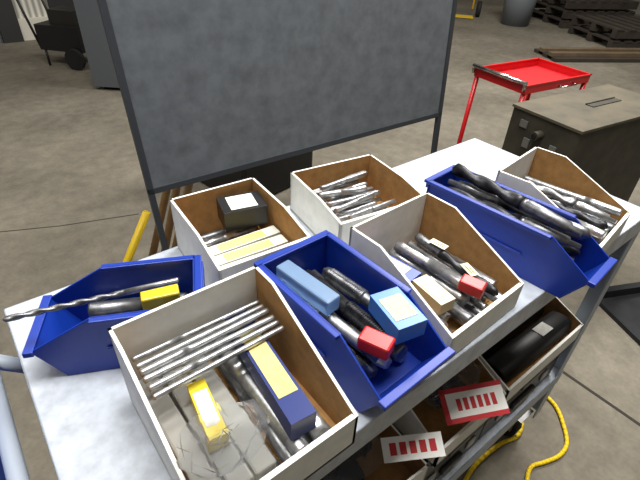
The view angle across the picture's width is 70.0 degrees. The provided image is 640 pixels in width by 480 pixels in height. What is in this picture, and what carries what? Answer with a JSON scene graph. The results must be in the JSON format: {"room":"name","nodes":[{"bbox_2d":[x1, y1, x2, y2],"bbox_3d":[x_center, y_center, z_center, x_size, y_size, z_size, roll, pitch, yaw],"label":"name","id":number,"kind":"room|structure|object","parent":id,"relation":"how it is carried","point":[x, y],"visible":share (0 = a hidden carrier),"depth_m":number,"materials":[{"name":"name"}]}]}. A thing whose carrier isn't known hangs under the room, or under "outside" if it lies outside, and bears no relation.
{"room":"factory workshop","nodes":[
{"label":"factory workshop","id":0,"kind":"room"},
{"bbox_2d":[0,0,48,41],"bbox_3d":[-2.003,-4.925,4.700,16.000,5.000,0.100,-23,43,-31],"label":"wall","id":1,"kind":"structure","parent":0,"point":[32,8],"depth_m":5.16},
{"bbox_2d":[0,0,24,42],"bbox_3d":[-3.816,-3.005,4.234,1.210,2.300,0.100,-23,43,-31],"label":"door","id":2,"kind":"structure","parent":1,"relation":"in","point":[10,30],"depth_m":5.04,"materials":[{"name":"grey"}]},
{"bbox_2d":[18,16,47,40],"bbox_3d":[-3.254,-2.440,5.265,0.360,0.220,0.060,-23,43,-31],"label":"baseboard","id":3,"kind":"structure","parent":1,"relation":"attached to","point":[27,34],"depth_m":5.20,"materials":[{"name":"beige"}]},
{"bbox_2d":[47,0,73,7],"bbox_3d":[-1.888,-3.970,5.437,3.000,2.600,0.050,-23,43,-31],"label":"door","id":4,"kind":"structure","parent":1,"relation":"in","point":[51,3],"depth_m":5.26,"materials":[{"name":"black"}]},
{"bbox_2d":[0,0,639,479],"bbox_3d":[1.038,-0.398,3.034,16.000,0.101,14.000,-23,43,-31],"label":"floor","id":5,"kind":"structure","parent":0,"point":[74,196],"depth_m":2.61,"materials":[{"name":"concrete"}]},
{"bbox_2d":[16,0,85,69],"bbox_3d":[-2.504,-2.087,4.405,0.634,0.724,0.435,9,36,8],"label":"washer","id":6,"kind":"object","parent":5,"relation":"on","point":[61,32],"visible":0.73,"depth_m":4.31,"materials":[{"name":"black"}]},
{"bbox_2d":[73,0,119,88],"bbox_3d":[-1.466,-2.208,3.619,0.900,1.930,0.504,4,36,1],"label":"storage cabinet","id":7,"kind":"object","parent":5,"relation":"on","point":[102,69],"visible":0.16,"depth_m":3.77,"materials":[{"name":"grey"}]},
{"bbox_2d":[123,210,150,261],"bbox_3d":[-0.734,0.133,1.688,0.305,0.476,0.033,-23,43,-31],"label":"pole","id":8,"kind":"object","parent":5,"relation":"on","point":[145,215],"visible":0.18,"depth_m":1.64,"materials":[{"name":"yellow"}]},
{"bbox_2d":[148,190,170,256],"bbox_3d":[-0.553,-0.406,1.657,0.558,1.404,0.240,-23,43,-31],"label":"push broom","id":9,"kind":"object","parent":5,"relation":"on","point":[165,196],"visible":0.02,"depth_m":1.70,"materials":[{"name":"brown wood"}]},
{"bbox_2d":[161,187,180,251],"bbox_3d":[-0.520,-0.383,1.627,0.502,1.403,0.240,-23,43,-31],"label":"push broom","id":10,"kind":"object","parent":5,"relation":"on","point":[175,192],"visible":0.02,"depth_m":1.67,"materials":[{"name":"brown wood"}]},
{"bbox_2d":[172,184,192,247],"bbox_3d":[-0.474,-0.365,1.606,0.522,1.404,0.240,-23,43,-31],"label":"push broom","id":11,"kind":"object","parent":5,"relation":"on","point":[188,188],"visible":0.02,"depth_m":1.60,"materials":[{"name":"brown wood"}]},
{"bbox_2d":[201,151,312,194],"bbox_3d":[-0.386,-0.714,2.584,0.475,0.825,0.550,29,44,31],"label":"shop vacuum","id":12,"kind":"object","parent":5,"relation":"on","point":[274,176],"visible":0.03,"depth_m":2.61,"materials":[{"name":"black plastic"}]},
{"bbox_2d":[97,0,457,250],"bbox_3d":[0.046,-0.526,1.391,1.277,2.014,0.449,-19,41,-27],"label":"screen","id":13,"kind":"object","parent":5,"relation":"on","point":[210,89],"visible":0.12,"depth_m":1.41,"materials":[{"name":"grey metal"}]},
{"bbox_2d":[0,138,639,479],"bbox_3d":[0.077,0.377,1.081,1.206,0.870,0.484,-23,43,-31],"label":"utility cart","id":14,"kind":"object","parent":5,"relation":"on","point":[92,428],"visible":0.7,"depth_m":0.59,"materials":[{"name":"paint"}]},
{"bbox_2d":[22,255,204,375],"bbox_3d":[-0.264,0.101,0.616,0.219,0.095,0.111,-6,37,-12],"label":"plastic storage bin","id":15,"kind":"object","parent":14,"relation":"on","point":[73,342],"visible":0.6,"depth_m":0.61,"materials":[{"name":"blue"}]},
{"bbox_2d":[2,277,178,321],"bbox_3d":[-0.277,0.073,0.565,0.200,0.009,0.009,-12,40,-20],"label":"bit","id":16,"kind":"object","parent":15,"relation":"in","point":[57,307],"visible":1,"depth_m":0.56,"materials":[{"name":"metal"}]},
{"bbox_3d":[-0.250,0.118,0.647,0.154,0.021,0.102,-23,43,-31],"label":"mill","id":17,"kind":"object","parent":15,"relation":"in","visible":0},
{"bbox_2d":[88,293,186,316],"bbox_3d":[-0.254,0.092,0.644,0.130,0.023,0.023,-5,37,-11],"label":"mill","id":18,"kind":"object","parent":17,"relation":"on","point":[108,307],"visible":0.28,"depth_m":0.63,"materials":[{"name":"grey metal"}]},
{"bbox_2d":[140,284,180,309],"bbox_3d":[-0.218,0.078,0.625,0.050,0.022,0.022,-11,38,-18],"label":"tube","id":19,"kind":"object","parent":18,"relation":"on","point":[154,298],"visible":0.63,"depth_m":0.61,"materials":[{"name":"yellow"}]},
{"bbox_2d":[108,265,358,479],"bbox_3d":[-0.093,0.166,0.509,0.185,0.130,0.205,-23,43,-31],"label":"bin","id":20,"kind":"object","parent":14,"relation":"on","point":[138,334],"visible":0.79,"depth_m":0.53,"materials":[{"name":"cardboard"}]},
{"bbox_2d":[131,300,259,361],"bbox_3d":[-0.143,0.106,0.546,0.162,0.007,0.007,-22,43,-30],"label":"reamer","id":21,"kind":"object","parent":20,"relation":"in","point":[176,339],"visible":1,"depth_m":0.54,"materials":[{"name":"metal"}]},
{"bbox_2d":[135,304,263,369],"bbox_3d":[-0.136,0.112,0.539,0.162,0.007,0.007,-23,43,-31],"label":"rod","id":22,"kind":"object","parent":20,"relation":"in","point":[241,316],"visible":1,"depth_m":0.53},
{"bbox_2d":[138,308,268,377],"bbox_3d":[-0.129,0.116,0.531,0.162,0.010,0.010,-23,44,-31],"label":"reamer","id":23,"kind":"object","parent":20,"relation":"in","point":[187,350],"visible":1,"depth_m":0.52,"materials":[{"name":"metal"}]},
{"bbox_2d":[143,315,274,383],"bbox_3d":[-0.122,0.122,0.524,0.162,0.008,0.008,-22,43,-30],"label":"rod","id":24,"kind":"object","parent":20,"relation":"in","point":[166,369],"visible":1,"depth_m":0.52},
{"bbox_2d":[147,320,278,391],"bbox_3d":[-0.115,0.128,0.517,0.162,0.008,0.008,-23,44,-31],"label":"reamer","id":25,"kind":"object","parent":20,"relation":"in","point":[188,368],"visible":1,"depth_m":0.51,"materials":[{"name":"metal"}]},
{"bbox_2d":[152,325,283,400],"bbox_3d":[-0.108,0.134,0.510,0.162,0.007,0.007,-24,44,-32],"label":"rod","id":26,"kind":"object","parent":20,"relation":"in","point":[216,363],"visible":1,"depth_m":0.50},
{"bbox_2d":[175,399,269,479],"bbox_3d":[-0.092,0.186,0.432,0.096,0.027,0.071,-23,43,-31],"label":"bag","id":27,"kind":"object","parent":20,"relation":"in","point":[222,437],"visible":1,"depth_m":0.42,"materials":[{"name":"white"}]},
{"bbox_2d":[160,357,327,466],"bbox_3d":[-0.098,0.206,0.536,0.161,0.023,0.189,-23,43,-31],"label":"bit","id":28,"kind":"object","parent":20,"relation":"in","point":[272,438],"visible":0.02,"depth_m":0.51,"materials":[{"name":"grey metal"}]},
{"bbox_2d":[139,378,221,479],"bbox_3d":[-0.149,0.210,0.484,0.025,0.025,0.175,-24,44,-32],"label":"tube","id":29,"kind":"object","parent":28,"relation":"on","point":[170,419],"visible":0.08,"depth_m":0.49,"materials":[{"name":"grey"}]},
{"bbox_2d":[161,366,253,479],"bbox_3d":[-0.128,0.201,0.498,0.025,0.025,0.175,-23,43,-31],"label":"tube","id":30,"kind":"object","parent":28,"relation":"on","point":[180,397],"visible":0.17,"depth_m":0.50,"materials":[{"name":"grey"}]},
{"bbox_2d":[186,378,214,413],"bbox_3d":[-0.119,0.183,0.482,0.020,0.021,0.075,-17,41,-25],"label":"box","id":31,"kind":"object","parent":30,"relation":"on","point":[200,396],"visible":0.47,"depth_m":0.49,"materials":[{"name":"yellow"}]},
{"bbox_2d":[184,355,275,479],"bbox_3d":[-0.106,0.192,0.512,0.025,0.025,0.175,-22,43,-30],"label":"tube","id":32,"kind":"object","parent":28,"relation":"on","point":[263,462],"visible":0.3,"depth_m":0.51,"materials":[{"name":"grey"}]},
{"bbox_2d":[307,406,331,440],"bbox_3d":[-0.055,0.166,0.552,0.025,0.025,0.185,-24,44,-32],"label":"mill","id":33,"kind":"object","parent":28,"relation":"on","point":[322,427],"visible":0.15,"depth_m":0.49,"materials":[{"name":"metal"}]},
{"bbox_2d":[225,310,316,440],"bbox_3d":[-0.062,0.148,0.527,0.030,0.031,0.170,-19,41,-27],"label":"tube","id":34,"kind":"object","parent":33,"relation":"on","point":[294,411],"visible":0.94,"depth_m":0.49,"materials":[{"name":"blue"}]},
{"bbox_2d":[213,337,308,455],"bbox_3d":[-0.074,0.178,0.535,0.024,0.024,0.185,-23,43,-31],"label":"reamer","id":35,"kind":"object","parent":20,"relation":"in","point":[236,367],"visible":0.49,"depth_m":0.52,"materials":[{"name":"metal"}]},
{"bbox_2d":[169,177,310,286],"bbox_3d":[-0.133,-0.001,0.761,0.155,0.100,0.195,-20,42,-28],"label":"bin","id":36,"kind":"object","parent":14,"relation":"on","point":[194,215],"visible":0.54,"depth_m":0.77,"materials":[{"name":"cardboard"}]},
{"bbox_2d":[200,226,258,246],"bbox_3d":[-0.136,0.028,0.781,0.143,0.018,0.185,-23,43,-31],"label":"mill","id":37,"kind":"object","parent":36,"relation":"in","point":[219,236],"visible":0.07,"depth_m":0.82,"materials":[{"name":"metal"}]},
{"bbox_2d":[208,225,279,256],"bbox_3d":[-0.131,0.011,0.768,0.135,0.025,0.024,-21,42,-29],"label":"tube","id":38,"kind":"object","parent":37,"relation":"on","point":[271,231],"visible":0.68,"depth_m":0.76,"materials":[{"name":"white"}]},
{"bbox_2d":[216,190,267,231],"bbox_3d":[-0.136,-0.051,0.796,0.075,0.039,0.055,-13,39,-21],"label":"box","id":39,"kind":"object","parent":36,"relation":"in","point":[239,211],"visible":1,"depth_m":0.78,"materials":[{"name":"black plastic"}]},
{"bbox_2d":[214,234,287,266],"bbox_3d":[-0.116,0.025,0.748,0.135,0.025,0.024,-20,42,-28],"label":"tube","id":40,"kind":"object","parent":36,"relation":"in","point":[279,240],"visible":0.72,"depth_m":0.74,"materials":[{"name":"white"}]},
{"bbox_2d":[254,230,455,412],"bbox_3d":[0.039,0.108,0.623,0.136,0.100,0.259,-25,44,-33],"label":"plastic storage bin","id":41,"kind":"object","parent":14,"relation":"on","point":[427,352],"visible":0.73,"depth_m":0.60,"materials":[{"name":"blue"}]},
{"bbox_2d":[312,269,407,360],"bbox_3d":[0.046,0.102,0.647,0.024,0.024,0.190,-23,44,-31],"label":"mill","id":42,"kind":"object","parent":41,"relation":"in","point":[400,350],"visible":0.27,"depth_m":0.59,"materials":[{"name":"grey metal"}]},
{"bbox_2d":[321,267,369,307],"bbox_3d":[0.063,0.082,0.633,0.022,0.022,0.160,-28,46,-35],"label":"tap","id":43,"kind":"object","parent":42,"relation":"on","point":[341,282],"visible":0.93,"depth_m":0.65,"materials":[{"name":"grey metal"}]},
{"bbox_2d":[334,309,406,378],"bbox_3d":[0.023,0.127,0.652,0.098,0.025,0.188,-23,43,-31],"label":"tap","id":44,"kind":"object","parent":41,"relation":"in","point":[371,371],"visible":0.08,"depth_m":0.60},
{"bbox_2d":[297,294,378,361],"bbox_3d":[0.007,0.101,0.601,0.025,0.025,0.180,-28,46,-35],"label":"tap","id":45,"kind":"object","parent":44,"relation":"on","point":[350,335],"visible":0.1,"depth_m":0.57,"materials":[{"name":"grey metal"}]},
{"bbox_2d":[276,260,339,315],"bbox_3d":[-0.018,0.062,0.609,0.100,0.024,0.024,32,45,34],"label":"tool case","id":46,"kind":"object","parent":45,"relation":"on","point":[319,295],"visible":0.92,"depth_m":0.60,"materials":[{"name":"blue plastic"}]},
{"bbox_2d":[357,326,395,360],"bbox_3d":[0.066,0.121,0.537,0.040,0.020,0.024,20,40,22],"label":"tool case","id":47,"kind":"object","parent":45,"relation":"on","point":[374,342],"visible":1,"depth_m":0.53,"materials":[{"name":"red plastic"}]},
{"bbox_2d":[332,312,391,368],"bbox_3d":[0.029,0.118,0.625,0.024,0.024,0.170,-26,45,-34],"label":"tap","id":48,"kind":"object","parent":44,"relation":"on","point":[381,363],"visible":0.13,"depth_m":0.57,"materials":[{"name":"metal"}]},
{"bbox_2d":[306,269,386,333],"bbox_3d":[0.035,0.090,0.618,0.026,0.026,0.170,-25,44,-32],"label":"tap","id":49,"kind":"object","parent":48,"relation":"on","point":[349,309],"visible":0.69,"depth_m":0.60,"materials":[{"name":"black metal"}]},
{"bbox_2d":[368,286,427,344],"bbox_3d":[0.096,0.093,0.572,0.042,0.027,0.065,-14,39,-22],"label":"tool case","id":50,"kind":"object","parent":49,"relation":"on","point":[392,309],"visible":1,"depth_m":0.56,"materials":[{"name":"blue plastic"}]},
{"bbox_2d":[290,154,421,244],"bbox_3d":[0.069,-0.073,0.887,0.190,0.085,0.185,-17,41,-25],"label":"bin","id":51,"kind":"object","parent":14,"relation":"on","point":[305,203],"visible":0.54,"depth_m":0.90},
{"bbox_2d":[312,179,359,193],"bbox_3d":[0.032,-0.108,0.936,0.110,0.014,0.014,-17,40,-25],"label":"tap","id":52,"kind":"object","parent":51,"relation":"in","point":[354,182],"visible":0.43,"depth_m":0.94,"materials":[{"name":"metal"}]},
{"bbox_2d":[320,171,366,190],"bbox_3d":[0.050,-0.122,0.930,0.120,0.012,0.012,-23,44,-31],"label":"tap","id":53,"kind":"object","parent":52,"relation":"on","point":[352,177],"visible":1,"depth_m":0.93,"materials":[{"name":"metal"}]},
{"bbox_2d":[323,197,381,215],"bbox_3d":[0.070,-0.051,0.896,0.147,0.028,0.157,-18,41,-26],"label":"tap","id":54,"kind":"object","parent":51,"relation":"in","point":[377,199],"visible":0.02,"depth_m":0.92,"materials":[{"name":"metal"}]},
{"bbox_2d":[330,198,372,212],"bbox_3d":[0.058,-0.066,0.880,0.100,0.013,0.013,-17,40,-25],"label":"mill","id":55,"kind":"object","parent":54,"relation":"on","point":[370,200],"visible":0.53,"depth_m":0.88,"materials":[{"name":"metal"}]},
{"bbox_2d":[334,192,374,211],"bbox_3d":[0.067,-0.072,0.864,0.100,0.012,0.013,-25,44,-32],"label":"tap","id":56,"kind":"object","parent":55,"relation":"on","point":[365,197],"visible":1,"depth_m":0.86,"materials":[{"name":"metal"}]},
{"bbox_2d":[329,186,373,200],"bbox_3d":[0.064,-0.093,0.918,0.100,0.011,0.011,-16,39,-24],"label":"tap","id":57,"kind":"object","parent":54,"relation":"on","point":[371,188],"visible":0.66,"depth_m":0.91,"materials":[{"name":"metal"}]},
{"bbox_2d":[326,190,379,206],"bbox_3d":[0.067,-0.082,0.901,0.120,0.014,0.014,-16,40,-24],"label":"tap","id":58,"kind":"object","parent":54,"relation":"on","point":[377,192],"visible":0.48,"depth_m":0.89,"materials":[{"name":"metal"}]},
{"bbox_2d":[317,185,366,198],"bbox_3d":[0.044,-0.093,0.890,0.100,0.014,0.014,-11,38,-18],"label":"mill","id":59,"kind":"object","parent":58,"relation":"on","point":[357,189],"visible":0.96,"depth_m":0.89,"materials":[{"name":"metal"}]},
{"bbox_2d":[337,202,376,215],"bbox_3d":[0.071,-0.058,0.872,0.090,0.012,0.012,-19,41,-27],"label":"tap","id":60,"kind":"object","parent":54,"relation":"on","point":[371,204],"visible":0.73,"depth_m":0.87,"materials":[{"name":"metal"}]},
{"bbox_2d":[337,207,386,221],"bbox_3d":[0.078,-0.049,0.857,0.110,0.014,0.014,-16,40,-24],"label":"tap","id":61,"kind":"object","parent":54,"relation":"on","point":[341,218],"visible":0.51,"depth_m":0.84,"materials":[{"name":"metal"}]},
{"bbox_2d":[348,199,395,219],"bbox_3d":[0.097,-0.057,0.844,0.110,0.015,0.015,-22,43,-30],"label":"tap","id":62,"kind":"object","parent":54,"relation":"on","point":[385,204],"visible":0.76,"depth_m":0.84,"materials":[{"name":"metal"}]},
{"bbox_2d":[349,192,523,361],"bbox_3d":[0.178,0.044,0.708,0.180,0.115,0.205,-25,44,-33],"label":"bin","id":63,"kind":"object","parent":14,"relation":"on","point":[426,214],"visible":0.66,"depth_m":0.73,"materials":[{"name":"cardboard"}]},
{"bbox_2d":[388,248,469,306],"bbox_3d":[0.169,0.057,0.727,0.021,0.021,0.150,-26,45,-33],"label":"mill","id":64,"kind":"object","parent":63,"relation":"in","point":[462,299],"visible":0.57,"depth_m":0.71,"materials":[{"name":"metal"}]},
{"bbox_2d":[393,241,473,297],"bbox_3d":[0.178,0.043,0.711,0.019,0.019,0.150,-27,45,-34],"label":"mill","id":65,"kind":"object","parent":64,"relation":"on","point":[427,263],"visible":0.87,"depth_m":0.71,"materials":[{"name":"metal"}]},
{"bbox_2d":[457,274,486,298],"bbox_3d":[0.216,0.066,0.649,0.035,0.018,0.022,24,41,26],"label":"tool case","id":66,"kind":"object","parent":65,"relation":"on","point":[468,284],"visible":1,"depth_m":0.64,"materials":[{"name":"red plastic"}]},
{"bbox_2d":[407,241,502,301],"bbox_3d":[0.215,0.049,0.743,0.018,0.018,0.180,-26,45,-33],"label":"reamer","id":67,"kind":"object","parent":63,"relation":"in","point":[412,244],"visible":0.33,"depth_m":0.75,"materials":[{"name":"metal"}]},
{"bbox_2d":[414,233,498,295],"bbox_3d":[0.214,0.037,0.724,0.016,0.016,0.170,-20,42,-28],"label":"bit","id":68,"kind":"object","parent":63,"relation":"in","point":[420,238],"visible":0.82,"depth_m":0.73,"materials":[{"name":"grey metal"}]},
{"bbox_2d":[429,238,448,249],"bbox_3d":[0.194,0.006,0.744,0.030,0.001,0.014,32,45,34],"label":"paper label","id":69,"kind":"object","parent":68,"relation":"attached to","point":[441,245],"visible":1,"depth_m":0.74,"materials":[{"name":"beige"}]},
{"bbox_2d":[460,263,478,275],"bbox_3d":[0.227,0.045,0.694,0.014,0.001,0.030,-10,38,-17],"label":"paper label","id":70,"kind":"object","parent":68,"relation":"attached to","point":[466,266],"visible":0.95,"depth_m":0.69,"materials":[{"name":"beige"}]},
{"bbox_2d":[417,243,497,286],"bbox_3d":[0.225,0.037,0.761,0.018,0.018,0.150,-25,44,-33],"label":"mill","id":71,"kind":"object","parent":63,"relation":"in","point":[494,282],"visible":0.22,"depth_m":0.72,"materials":[{"name":"metal"}]},
{"bbox_2d":[447,303,473,323],"bbox_3d":[0.159,0.072,0.707,0.018,0.018,0.180,-24,44,-32],"label":"bit","id":72,"kind":"object","parent":63,"relation":"in","point":[458,312],"visible":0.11,"depth_m":0.66,"materials":[{"name":"grey metal"}]},
{"bbox_2d":[447,295,488,333],"bbox_3d":[0.169,0.081,0.729,0.153,0.019,0.190,-23,43,-31],"label":"mill","id":73,"kind":"object","parent":63,"relation":"in","point":[471,307],"visible":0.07,"depth_m":0.70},
{"bbox_2d":[389,255,420,282],"bbox_3d":[0.110,0.044,0.702,0.085,0.021,0.030,31,44,33],"label":"tool case","id":74,"kind":"object","parent":73,"relation":"on","point":[409,272],"visible":0.26,"depth_m":0.68,"materials":[{"name":"blue plastic"}]},
{"bbox_2d":[412,274,455,314],"bbox_3d":[0.162,0.078,0.659,0.028,0.021,0.060,-19,41,-27],"label":"tool case","id":75,"kind":"object","parent":73,"relation":"on","point":[440,300],"visible":0.93,"depth_m":0.65,"materials":[{"name":"cardboard"}]},
{"bbox_2d":[424,424,483,479],"bbox_3d":[0.173,0.408,1.156,0.235,0.078,0.410,-23,43,-31],"label":"tool case","id":76,"kind":"object","parent":14,"relation":"on","point":[448,463],"visible":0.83,"depth_m":1.03,"materials":[{"name":"black"}]},
{"bbox_2d":[392,422,484,476],"bbox_3d":[0.176,0.344,1.109,0.235,0.078,0.410,-23,43,-31],"label":"tool case","id":77,"kind":"object","parent":76,"relation":"on","point":[431,468],"visible":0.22,"depth_m":0.97,"materials":[{"name":"black"}]},
{"bbox_2d":[393,357,506,467],"bbox_3d":[0.192,0.250,1.033,0.220,0.160,0.400,-23,43,-31],"label":"storage bin","id":78,"kind":"object","parent":77,"relation":"on","point":[422,418],"visible":0.22,"depth_m":0.96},
{"bbox_3d":[0.208,0.293,1.040,0.160,0.071,0.266,-23,43,-31],"label":"fittings","id":79,"kind":"object","parent":78,"relation":"in","visible":0},
{"bbox_2d":[425,362,483,408],"bbox_3d":[0.270,0.288,0.938,0.157,0.060,0.105,-23,43,-31],"label":"bag","id":80,"kind":"object","parent":79,"relation":"on","point":[470,375],"visible":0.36,"depth_m":0.91,"materials":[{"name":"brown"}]},
{"bbox_2d":[438,380,509,424],"bbox_3d":[0.295,0.311,0.876,0.128,0.042,0.056,-4,37,-10],"label":"lot tag","id":81,"kind":"object","parent":80,"relation":"attached to","point":[483,400],"visible":1,"depth_m":0.88,"materials":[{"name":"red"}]},
{"bbox_2d":[436,367,562,479],"bbox_3d":[0.100,0.477,1.167,1.150,0.050,0.464,-23,43,-31],"label":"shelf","id":82,"kind":"object","parent":14,"relation":"attached to","point":[489,438],"depth_m":1.16,"materials":[{"name":"metal"}]},
{"bbox_2d":[477,356,558,439],"bbox_3d":[0.401,0.310,1.306,0.335,0.078,0.410,-23,43,-31],"label":"tool case","id":83,"kind":"object","parent":14,"relation":"on","point":[519,397],"visible":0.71,"depth_m":1.17,"materials":[{"name":"black"}]},
{"bbox_2d":[487,354,559,420],"bbox_3d":[0.404,0.246,1.259,0.335,0.078,0.410,-23,43,-31],"label":"tool case","id":84,"kind":"object","parent":83,"relation":"on","point":[542,371],"visible":0.13,"depth_m":1.13,"materials":[{"name":"black"}]},
{"bbox_2d":[479,297,583,401],"bbox_3d":[0.416,0.153,1.181,0.330,0.160,0.400,-23,43,-31],"label":"storage bin","id":85,"kind":"object","parent":84,"relation":"on","point":[526,375],"visible":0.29,"depth_m":1.10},
{"bbox_2d":[481,307,543,359],"bbox_3d":[0.463,0.225,1.156,0.290,0.062,0.059,-23,43,-31],"label":"tube","id":86,"kind":"object","parent":85,"relation":"in","point":[538,314],"visible":0.16,"depth_m":1.14,"materials":[{"name":"black plastic"}]},
{"bbox_2d":[486,310,570,383],"bbox_3d":[0.507,0.259,1.112,0.290,0.062,0.059,-22,43,-30],"label":"tube","id":87,"kind":"object","parent":85,"relation":"in","point":[515,356],"visible":0.76,"depth_m":1.08,"materials":[{"name":"black plastic"}]},
{"bbox_2d":[424,164,617,297],"bbox_3d":[0.340,-0.018,0.817,0.101,0.100,0.329,-27,46,-35],"label":"plastic storage bin","id":88,"kind":"object","parent":14,"relation":"on","point":[534,255],"visible":0.69,"depth_m":0.77,"materials":[{"name":"blue"}]},
{"bbox_3d":[0.327,-0.004,0.837,0.080,0.042,0.266,-23,43,-31],"label":"bit","id":89,"kind":"object","parent":88,"relation":"in","visible":0},
{"bbox_2d":[448,186,581,249],"bbox_3d":[0.322,-0.042,0.790,0.250,0.023,0.023,31,44,33],"label":"bit","id":90,"kind":"object","parent":89,"relation":"on","point":[562,239],"visible":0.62,"depth_m":0.76,"materials":[{"name":"grey metal"}]},
{"bbox_2d":[562,246,580,256],"bbox_3d":[0.341,-0.032,0.821,0.021,0.021,0.250,-28,46,-35],"label":"bit","id":91,"kind":"object","parent":89,"relation":"on","point":[573,252],"visible":0.05,"depth_m":0.75,"materials":[{"name":"grey metal"}]},
{"bbox_2d":[447,179,590,240],"bbox_3d":[0.346,-0.059,0.814,0.260,0.025,0.025,29,43,31],"label":"bit","id":92,"kind":"object","parent":91,"relation":"on","point":[471,189],"visible":0.47,"depth_m":0.82,"materials":[{"name":"metal"}]},
{"bbox_2d":[452,163,582,236],"bbox_3d":[0.329,-0.074,0.790,0.024,0.024,0.260,-21,42,-29],"label":"bit","id":93,"kind":"object","parent":92,"relation":"on","point":[532,208],"visible":1,"depth_m":0.77,"materials":[{"name":"grey metal"}]},
{"bbox_2d":[495,146,630,251],"bbox_3d":[0.467,-0.071,0.885,0.210,0.115,0.168,32,45,34],"label":"bin","id":94,"kind":"object","parent":14,"relation":"on","point":[550,167],"visible":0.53,"depth_m":0.92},
{"bbox_2d":[525,179,617,223],"bbox_3d":[0.483,-0.078,0.897,0.020,0.020,0.190,-25,45,-33],"label":"bit","id":95,"kind":"object","parent":94,"relation":"in","point":[570,202],"visible":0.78,"depth_m":0.88,"materials":[{"name":"metal"}]},
{"bbox_2d":[523,175,622,216],"bbox_3d":[0.504,-0.091,0.921,0.190,0.016,0.016,30,44,32],"label":"reamer","id":96,"kind":"object","parent":94,"relation":"in","point":[602,206],"visible":0.87,"depth_m":0.90,"materials":[{"name":"metal"}]},
{"bbox_2d":[550,199,607,229],"bbox_3d":[0.456,-0.065,0.880,0.017,0.017,0.190,-27,46,-35],"label":"bit","id":97,"kind":"object","parent":94,"relation":"in","point":[601,224],"visible":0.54,"depth_m":0.84,"materials":[{"name":"grey metal"}]},
{"label":"bit","id":98,"kind":"object","parent":94,"relation":"in","visible":0},
{"bbox_2d":[578,219,606,239],"bbox_3d":[0.437,-0.051,0.859,0.018,0.018,0.190,-26,45,-34],"label":"bit","id":99,"kind":"object","parent":98,"relation":"on","point":[596,232],"visible":0.11,"depth_m":0.81,"materials":[{"name":"metal"}]},
{"bbox_3d":[-0.035,0.498,1.018,0.285,0.078,0.410,-23,43,-31],"label":"tool case","id":100,"kind":"object","parent":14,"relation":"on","visible":0},
{"bbox_3d":[-0.032,0.433,0.972,0.285,0.078,0.410,-23,43,-31],"label":"tool case","id":101,"kind":"object","parent":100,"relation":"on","visible":0},
{"bbox_2d":[365,424,428,479],"bbox_3d":[-0.003,0.393,0.900,0.250,0.070,0.342,-21,42,-29],"label":"kit box","id":102,"kind":"object","parent":101,"relation":"on","point":[417,469],"visible":0.13,"depth_m":0.88,"materials":[{"name":"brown cardboard"}]},
{"bbox_3d":[-0.012,0.386,0.905,0.203,0.062,0.234,-21,42,-29],"label":"packs","id":103,"kind":"object","parent":102,"relation":"in","visible":0},
{"bbox_2d":[320,435,383,479],"bbox_3d":[0.017,0.353,0.847,0.204,0.064,0.212,-21,42,-29],"label":"bag","id":104,"kind":"object","parent":103,"relation":"on","point":[365,461],"visible":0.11,"depth_m":0.79,"materials":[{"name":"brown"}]},
{"bbox_2d":[380,431,445,462],"bbox_3d":[0.162,0.360,0.795,0.110,0.018,0.037,-3,36,-8],"label":"card","id":105,"kind":"object","parent":104,"relation":"attached to","point":[422,445],"visible":1,"depth_m":0.79,"materials":[{"name":"white"}]},
{"bbox_2d":[455,0,481,18],"bbox_3d":[2.362,-4.254,7.267,0.620,1.253,0.475,9,36,8],"label":"hand truck","id":106,"kind":"object","parent":5,"relation":"on","point":[479,4],"visible":0.56,"depth_m":7.47,"materials":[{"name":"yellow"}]},
{"bbox_2d":[463,396,568,479],"bbox_3d":[0.608,0.634,1.490,0.428,0.013,0.444,4,36,1],"label":"extension cord","id":107,"kind":"object","parent":5,"relation":"on","point":[517,435],"visible":0.59,"depth_m":1.44,"materials":[{"name":"yellow plastic"}]},
{"bbox_2d":[501,0,536,26],"bbox_3d":[3.091,-3.731,7.002,0.560,0.780,0.560,-23,43,-31],"label":"trash can","id":108,"kind":"object","parent":5,"relation":"on","point":[515,13],"visible":1,"depth_m":6.98,"materials":[{"name":"grey"}]},
{"bbox_2d":[456,58,591,144],"bbox_3d":[0.970,-0.467,2.340,0.510,0.818,0.335,-17,41,-25],"label":"cart","id":109,"kind":"object","parent":5,"relation":"on","point":[526,77],"visible":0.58,"depth_m":2.14,"materials":[{"name":"red"}]},
{"bbox_2d":[502,84,639,201],"bbox_3d":[1.132,-0.263,2.125,0.698,0.758,0.322,-17,41,-25],"label":"box","id":110,"kind":"object","parent":5,"relation":"on","point":[597,128],"visible":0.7,"depth_m":1.87,"materials":[{"name":"black"}]},
{"bbox_2d":[531,0,639,28],"bbox_3d":[4.265,-3.777,7.478,1.200,0.390,1.000,-4,37,-10],"label":"pallet stack","id":111,"kind":"object","parent":5,"relation":"on","point":[561,12],"visible":0.73,"depth_m":7.09,"materials":[{"name":"brown wood"}]},
{"bbox_2d":[534,47,639,62],"bbox_3d":[3.934,-2.339,5.746,2.400,0.080,0.490,-3,36,-8],"label":"pile","id":112,"kind":"object","parent":5,"relation":"on","point":[557,54],"visible":1,"depth_m":5.55,"materials":[{"name":"brown wood"}]},
{"bbox_2d":[567,15,639,47],"bbox_3d":[4.375,-2.945,6.462,1.200,0.250,1.000,-3,36,-8],"label":"pallet stack","id":113,"kind":"object","parent":5,"relation":"on","point":[621,31],"visible":0.99,"depth_m":6.33,"materials":[{"name":"brown wood"}]},
{"bbox_2d":[599,282,639,345],"bbox_3d":[1.555,0.311,1.962,0.600,0.060,0.360,-6,37,-12],"label":"floor plate","id":114,"kind":"object","parent":5,"relation":"on","point":[621,302],"visible":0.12,"depth_m":1.99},
{"bbox_2d":[349,347,367,370],"bbox_3d":[-0.005,0.118,0.620,0.025,0.025,0.180,-45,52,-11],"label":"tap","id":115,"kind":"object","parent":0,"point":[362,364],"depth_m":0.57,"materials":[{"name":"grey metal"}]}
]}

